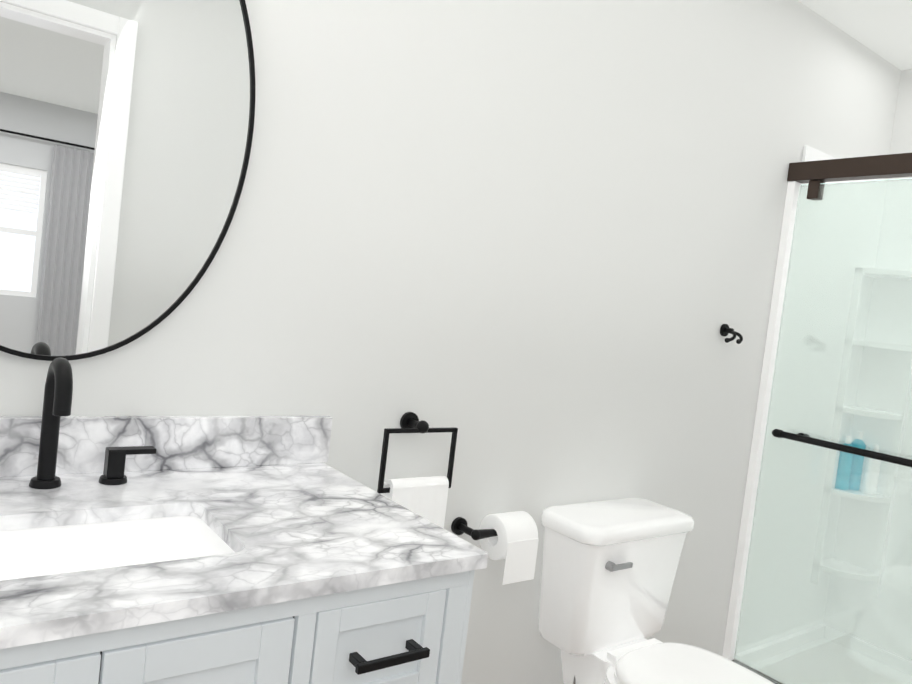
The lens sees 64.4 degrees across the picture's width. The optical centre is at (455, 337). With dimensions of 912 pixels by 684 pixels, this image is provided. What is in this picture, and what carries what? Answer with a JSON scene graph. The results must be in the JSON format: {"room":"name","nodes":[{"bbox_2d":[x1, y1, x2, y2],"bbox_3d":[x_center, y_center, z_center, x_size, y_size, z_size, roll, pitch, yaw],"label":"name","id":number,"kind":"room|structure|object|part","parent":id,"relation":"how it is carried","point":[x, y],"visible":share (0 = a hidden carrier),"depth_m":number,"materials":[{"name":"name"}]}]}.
{"room":"bathroom","nodes":[
{"label":"bathroom","id":0,"kind":"room"},
{"bbox_2d":[0,0,903,683],"bbox_3d":[0.255,-0.016,2.034,3.797,2.440,0.120,5,3,-37],"label":"wall","id":1,"kind":"structure","parent":0,"point":[528,248],"depth_m":1.89,"materials":[{"name":"grey paint"}]},
{"bbox_2d":[0,0,254,360],"bbox_3d":[-0.640,-0.420,1.214,0.615,0.924,0.023,5,3,-37],"label":"mirror","id":2,"kind":"object","parent":1,"relation":"attached to","point":[126,130],"visible":0.98,"depth_m":1.26,"materials":[{"name":"black mirror"}]},
{"bbox_2d":[0,415,332,497],"bbox_3d":[-0.711,0.186,1.246,1.091,0.100,0.020,5,3,-37],"label":"backsplash","id":3,"kind":"structure","parent":1,"relation":"attached to","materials":[{"name":"stone"}]},
{"bbox_2d":[377,412,457,528],"bbox_3d":[-0.109,0.396,1.685,0.200,0.437,0.088,5,3,-37],"label":"towel ring","id":4,"kind":"object","parent":1,"relation":"attached to","point":[425,497],"visible":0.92,"depth_m":1.66,"materials":[{"name":"black"}]},
{"bbox_2d":[377,475,448,528],"bbox_3d":[-0.108,0.468,1.675,0.154,0.296,0.056,5,3,-37],"label":"towel","id":5,"kind":"object","parent":4,"relation":"hanging from","point":[426,497],"depth_m":1.66,"materials":[{"name":"white fabric"}]},
{"bbox_2d":[451,511,538,584],"bbox_3d":[0.105,0.522,1.836,0.207,0.156,0.131,5,3,-37],"label":"paper holder","id":6,"kind":"object","parent":1,"relation":"attached to","point":[511,538],"visible":1,"depth_m":1.80,"materials":[{"name":"black"}]},
{"bbox_2d":[720,324,742,343],"bbox_3d":[0.918,-0.012,2.417,0.085,0.062,0.060,5,3,-37],"label":"robe hook","id":7,"kind":"object","parent":1,"relation":"attached to","point":[725,330],"visible":1,"depth_m":2.42,"materials":[{"name":"black metal"}]},
{"bbox_2d":[798,0,911,70],"bbox_3d":[0.921,-1.171,1.281,3.797,0.080,1.860,5,3,-37],"label":"ceiling","id":8,"kind":"structure","parent":0,"point":[882,29],"depth_m":2.60,"materials":[{"name":"white paint"}]},
{"bbox_2d":[888,69,911,180],"bbox_3d":[2.234,0.196,2.454,0.120,2.440,1.620,5,3,-37],"label":"wall","id":9,"kind":"structure","parent":0,"point":[903,142],"depth_m":2.98,"materials":[{"name":"grey paint"}]},
{"bbox_3d":[0.626,1.329,1.403,3.797,0.080,1.860,5,3,-37],"label":"floor","id":10,"kind":"structure","parent":0,"visible":0},
{"bbox_2d":[0,358,487,683],"bbox_3d":[-0.583,0.603,1.034,1.091,1.114,0.600,5,3,-37],"label":"bathroom vanity","id":11,"kind":"object","parent":10,"relation":"on","point":[205,550],"visible":1,"depth_m":1.08,"materials":[{"name":"grey stone"}]},
{"bbox_2d":[0,358,156,493],"bbox_3d":[-0.638,0.139,1.153,0.334,0.218,0.126,5,3,-37],"label":"faucet","id":12,"kind":"object","parent":11,"relation":"on","point":[58,391],"depth_m":1.18,"materials":[{"name":"black metal"}]},
{"bbox_3d":[-0.428,0.599,0.831,0.460,0.494,0.018,5,3,-37],"label":"door","id":13,"kind":"part","parent":11,"relation":"part of","materials":[{"name":"grey wood"}]},
{"bbox_3d":[-0.429,0.599,0.830,0.960,0.499,0.018,5,3,-37],"label":"drawer","id":14,"kind":"part","parent":11,"relation":"part of","materials":[{"name":"grey wood"}]},
{"bbox_2d":[538,498,774,683],"bbox_3d":[0.590,0.891,1.843,0.462,0.738,0.766,5,3,-37],"label":"toilet","id":15,"kind":"object","parent":10,"relation":"on","point":[608,570],"visible":1,"depth_m":1.94,"materials":[{"name":"white ceramic"}]},
{"bbox_3d":[0.440,0.695,2.060,0.435,0.319,0.192,5,3,-37],"label":"tank","id":16,"kind":"part","parent":15,"relation":"part of","materials":[{"name":"white ceramic"}]},
{"bbox_3d":[0.465,0.515,2.047,0.462,0.042,0.210,5,3,-37],"label":"lid","id":17,"kind":"part","parent":15,"relation":"part of","materials":[{"name":"white ceramic"}]},
{"bbox_3d":[0.428,0.600,1.910,0.082,0.024,0.030,5,3,-37],"label":"handle","id":18,"kind":"part","parent":15,"relation":"part of","materials":[{"name":"silver metal"}]},
{"bbox_3d":[0.651,0.882,1.763,0.388,0.040,0.569,5,3,-37],"label":"seat","id":19,"kind":"part","parent":15,"relation":"part of","materials":[{"name":"white plastic"}]},
{"bbox_2d":[722,145,911,683],"bbox_3d":[1.840,0.395,2.187,0.796,1.979,1.616,5,3,-37],"label":"shower","id":20,"kind":"object","parent":10,"relation":"on","point":[821,591],"visible":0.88,"depth_m":2.70,"materials":[{"name":"clear glass"}]}
]}

